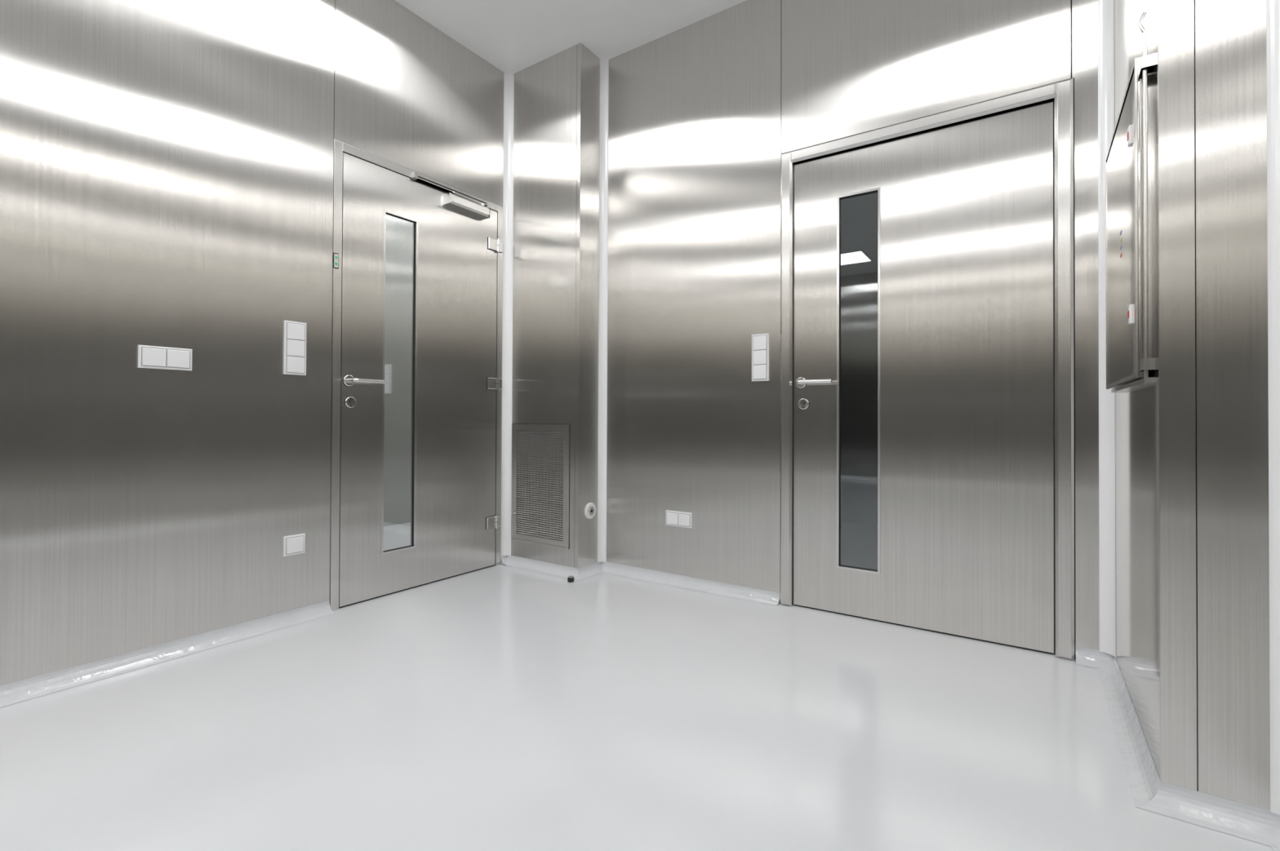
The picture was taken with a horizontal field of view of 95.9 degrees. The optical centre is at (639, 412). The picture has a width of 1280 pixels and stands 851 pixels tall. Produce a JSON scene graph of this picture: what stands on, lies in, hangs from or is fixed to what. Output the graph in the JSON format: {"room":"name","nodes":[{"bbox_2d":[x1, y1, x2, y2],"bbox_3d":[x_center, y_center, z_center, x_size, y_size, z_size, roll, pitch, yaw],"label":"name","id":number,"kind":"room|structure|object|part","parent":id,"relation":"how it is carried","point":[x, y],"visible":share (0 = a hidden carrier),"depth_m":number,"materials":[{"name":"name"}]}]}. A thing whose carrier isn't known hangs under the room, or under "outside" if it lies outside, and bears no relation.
{"room":"clean room","nodes":[
{"label":"clean room","id":0,"kind":"room"},
{"bbox_2d":[0,0,503,685],"bbox_3d":[-2.366,-0.592,1.271,0.110,2.951,6.050,0,-1,34],"label":"wall","id":1,"kind":"structure","parent":0,"point":[166,166],"depth_m":2.15,"materials":[{"name":"metal"}]},
{"bbox_2d":[137,345,191,370],"bbox_3d":[-1.728,-0.197,2.106,0.012,0.081,0.157,0,-1,34],"label":"light switch","id":2,"kind":"object","parent":1,"relation":"attached to","point":[148,357],"visible":1,"depth_m":2.10,"materials":[{"name":"plastic"}]},
{"bbox_2d":[283,533,305,556],"bbox_3d":[-1.478,0.569,2.474,0.012,0.083,0.085,0,-1,34],"label":"power outlet","id":3,"kind":"object","parent":1,"relation":"attached to","point":[292,544],"visible":1,"depth_m":2.47,"materials":[{"name":"plastic"}]},
{"bbox_2d":[283,320,306,375],"bbox_3d":[-1.480,-0.273,2.474,0.013,0.228,0.091,0,-1,34],"label":"light switch","id":4,"kind":"object","parent":1,"relation":"attached to","point":[295,332],"visible":1,"depth_m":2.47,"materials":[{"name":"plastic"}]},
{"bbox_2d":[329,139,502,611],"bbox_3d":[-1.137,-0.165,3.051,0.115,2.139,1.013,0,-1,34],"label":"door","id":5,"kind":"structure","parent":1,"relation":"in","point":[340,147],"depth_m":2.64,"materials":[{"name":"metal"}]},
{"bbox_2d":[333,253,338,269],"bbox_3d":[-1.381,-0.688,2.624,0.004,0.069,0.023,0,-1,34],"label":"indicator","id":6,"kind":"object","parent":5,"relation":"attached to","point":[335,256],"visible":1,"depth_m":2.62,"materials":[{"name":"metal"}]},
{"bbox_2d":[338,152,497,607],"bbox_3d":[-1.101,-0.147,3.027,0.111,2.087,0.927,0,-1,34],"label":"leaf","id":7,"kind":"object","parent":5,"relation":"attached to","point":[457,271],"depth_m":3.02,"materials":[{"name":"metal"}]},
{"bbox_2d":[344,396,356,408],"bbox_3d":[-1.341,-0.046,2.679,0.012,0.055,0.055,0,-1,34],"label":"lock","id":8,"kind":"object","parent":7,"relation":"attached to","point":[349,402],"visible":1,"depth_m":2.67,"materials":[{"name":"metal"}]},
{"bbox_3d":[-1.291,-0.145,2.707,0.066,0.055,0.172,0,-1,34],"label":"handle","id":9,"kind":"part","parent":7,"relation":"part of","materials":[{"name":"silver metal"}]},
{"bbox_2d":[381,209,418,555],"bbox_3d":[-1.208,-0.147,2.899,0.019,1.685,0.191,0,-1,34],"label":"bead","id":10,"kind":"object","parent":7,"relation":"attached to","point":[415,222],"visible":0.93,"depth_m":2.96,"materials":[{"name":"metal"}]},
{"bbox_2d":[338,151,497,608],"bbox_3d":[-1.130,-0.145,3.047,0.041,2.097,0.933,0,-1,34],"label":"seal","id":11,"kind":"object","parent":5,"relation":"attached to","point":[343,152],"visible":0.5,"depth_m":2.81,"materials":[{"name":"black rubber"}]},
{"bbox_2d":[410,171,489,219],"bbox_3d":[-1.009,-1.168,3.129,0.062,0.102,0.487,0,-1,34],"label":"door closer","id":12,"kind":"object","parent":5,"relation":"attached to","point":[456,199],"depth_m":3.15,"materials":[{"name":"metal"}]},
{"bbox_3d":[-0.854,0.646,3.388,0.025,0.076,0.109,0,-1,34],"label":"hinge","id":13,"kind":"part","parent":5,"relation":"part of","materials":[{"name":"silver metal"}]},
{"bbox_3d":[-0.851,-0.168,3.395,0.025,0.076,0.109,0,-1,34],"label":"hinge","id":14,"kind":"part","parent":5,"relation":"part of","materials":[{"name":"silver metal"}]},
{"bbox_3d":[-0.847,-0.985,3.402,0.025,0.076,0.109,0,-1,34],"label":"hinge","id":15,"kind":"part","parent":5,"relation":"part of","materials":[{"name":"silver metal"}]},
{"bbox_2d":[501,72,514,556],"bbox_3d":[-0.794,-0.591,3.464,0.042,2.903,0.042,0,-1,34],"label":"trim","id":16,"kind":"structure","parent":1,"relation":"attached to","point":[508,79],"depth_m":3.47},
{"bbox_2d":[383,214,413,526],"bbox_3d":[-1.470,-0.564,4.164,1.639,2.951,5.050,0,-1,34],"label":"wall","id":17,"kind":"structure","parent":0,"point":[398,245],"depth_m":4.71,"materials":[{"name":"paint"}]},
{"bbox_2d":[511,42,599,568],"bbox_3d":[-0.481,-0.565,3.463,0.563,2.951,0.307,0,-1,34],"label":"shaft","id":18,"kind":"object","parent":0,"point":[557,109],"depth_m":3.28,"materials":[{"name":"silver metal"}]},
{"bbox_2d":[511,423,569,549],"bbox_3d":[-0.579,0.414,3.326,0.448,0.694,0.012,0,-1,34],"label":"air vent","id":19,"kind":"object","parent":18,"relation":"in","point":[540,500],"visible":1,"depth_m":3.32,"materials":[{"name":"metal"}]},
{"bbox_2d":[395,0,746,74],"bbox_3d":[-1.134,-2.108,1.814,5.128,0.100,8.600,0,-1,34],"label":"ceiling","id":20,"kind":"structure","parent":0,"point":[513,36],"depth_m":3.03,"materials":[{"name":"white paint"}]},
{"bbox_2d":[584,502,595,519],"bbox_3d":[-0.276,0.556,3.250,0.013,0.092,0.092,0,-1,34],"label":"wall socket cover","id":21,"kind":"object","parent":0,"point":[590,509],"depth_m":3.24,"materials":[{"name":"white plastic"}]},
{"bbox_2d":[0,521,1272,850],"bbox_3d":[-1.147,0.943,1.788,5.128,0.100,8.600,0,-1,34],"label":"floor","id":22,"kind":"structure","parent":0,"point":[500,708],"depth_m":1.57,"materials":[{"name":"white plastic"}]},
{"bbox_2d":[567,576,574,583],"bbox_3d":[-0.368,0.892,3.079,0.038,0.030,0.038,0,-1,34],"label":"door stop","id":23,"kind":"object","parent":22,"relation":"on","point":[571,580],"visible":1,"depth_m":3.06,"materials":[{"name":"rubber"}]},
{"bbox_2d":[606,0,1099,658],"bbox_3d":[0.876,-0.566,2.679,2.765,2.951,0.110,0,-1,34],"label":"wall","id":24,"kind":"structure","parent":0,"point":[703,113],"depth_m":2.86,"materials":[{"name":"metal"}]},
{"bbox_2d":[597,58,608,562],"bbox_3d":[-0.212,-0.589,3.325,0.036,2.903,0.036,0,-1,34],"label":"trim","id":25,"kind":"structure","parent":24,"relation":"attached to","point":[604,64],"depth_m":3.33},
{"bbox_2d":[501,555,779,606],"bbox_3d":[-0.085,0.883,3.089,1.633,0.050,0.257,0,-1,34],"label":"baseboard","id":26,"kind":"structure","parent":24,"relation":"attached to","point":[749,594],"depth_m":3.13,"materials":[{"name":"white plastic"}]},
{"bbox_2d":[666,510,692,528],"bbox_3d":[0.203,0.565,3.046,0.156,0.079,0.012,0,-1,34],"label":"power outlet","id":27,"kind":"object","parent":24,"relation":"attached to","point":[673,518],"visible":1,"depth_m":3.04,"materials":[{"name":"plastic"}]},
{"bbox_2d":[751,333,768,381],"bbox_3d":[0.585,-0.264,2.798,0.084,0.227,0.013,0,-1,34],"label":"light switch","id":28,"kind":"object","parent":24,"relation":"attached to","point":[760,342],"visible":1,"depth_m":2.79,"materials":[{"name":"plastic"}]},
{"bbox_2d":[779,77,1074,661],"bbox_3d":[1.152,-0.161,2.464,1.115,2.139,0.110,0,-1,34],"label":"door frame","id":29,"kind":"structure","parent":24,"relation":"in","point":[1061,92],"depth_m":2.15,"materials":[{"name":"metal"}]},
{"bbox_2d":[793,101,1053,653],"bbox_3d":[1.130,-0.134,2.431,0.993,2.069,0.110,0,-1,34],"label":"leaf","id":30,"kind":"object","parent":29,"relation":"attached to","point":[966,419],"depth_m":2.36,"materials":[{"name":"metal"}]},
{"bbox_2d":[797,398,809,409],"bbox_3d":[0.759,-0.038,2.685,0.055,0.055,0.012,0,-1,34],"label":"lock","id":31,"kind":"object","parent":30,"relation":"attached to","point":[803,403],"visible":1,"depth_m":2.68,"materials":[{"name":"metal"}]},
{"bbox_3d":[0.788,-0.137,2.635,0.182,0.055,0.066,0,-1,34],"label":"handle","id":32,"kind":"part","parent":30,"relation":"part of","materials":[{"name":"silver metal"}]},
{"bbox_2d":[836,186,880,574],"bbox_3d":[0.969,-0.138,2.560,0.185,1.679,0.019,0,-1,34],"label":"bead","id":33,"kind":"object","parent":30,"relation":"attached to","point":[877,190],"visible":1,"depth_m":2.60,"materials":[{"name":"metal"}]},
{"bbox_2d":[793,100,1054,654],"bbox_3d":[1.149,-0.132,2.460,0.999,2.079,0.041,0,-1,34],"label":"seal","id":34,"kind":"object","parent":29,"relation":"attached to","point":[1053,100],"visible":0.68,"depth_m":2.17,"materials":[{"name":"black rubber"}]},
{"bbox_2d":[840,192,877,524],"bbox_3d":[1.386,-0.554,3.849,3.228,2.951,2.380,0,-1,34],"label":"wall","id":35,"kind":"structure","parent":0,"point":[859,214],"depth_m":4.86,"materials":[{"name":"black glass"}]},
{"bbox_2d":[1114,0,1270,810],"bbox_3d":[0.178,-0.596,-0.505,0.363,2.951,5.950,0,-1,34],"label":"wall","id":36,"kind":"structure","parent":0,"point":[1192,443],"depth_m":1.29,"materials":[{"name":"metal"}]},
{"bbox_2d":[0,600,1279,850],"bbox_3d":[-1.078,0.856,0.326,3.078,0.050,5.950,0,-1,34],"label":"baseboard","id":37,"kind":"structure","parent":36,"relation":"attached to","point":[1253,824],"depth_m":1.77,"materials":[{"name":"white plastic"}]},
{"bbox_2d":[1097,0,1115,657],"bbox_3d":[1.662,-0.592,2.058,0.042,2.903,0.042,0,-1,34],"label":"trim","id":38,"kind":"structure","parent":36,"relation":"attached to","point":[1107,521],"depth_m":2.07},
{"bbox_2d":[1105,11,1155,393],"bbox_3d":[1.411,-0.515,1.681,0.036,0.906,0.704,0,-1,34],"label":"upper cabinet","id":39,"kind":"object","parent":36,"relation":"attached to","point":[1129,360],"visible":1,"depth_m":1.51,"materials":[{"name":"metal"}]},
{"bbox_2d":[1266,0,1279,815],"bbox_3d":[1.353,-0.601,1.215,0.038,2.903,0.038,0,-1,34],"label":"trim","id":40,"kind":"structure","parent":36,"relation":"attached to","point":[1273,6],"depth_m":1.23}
]}

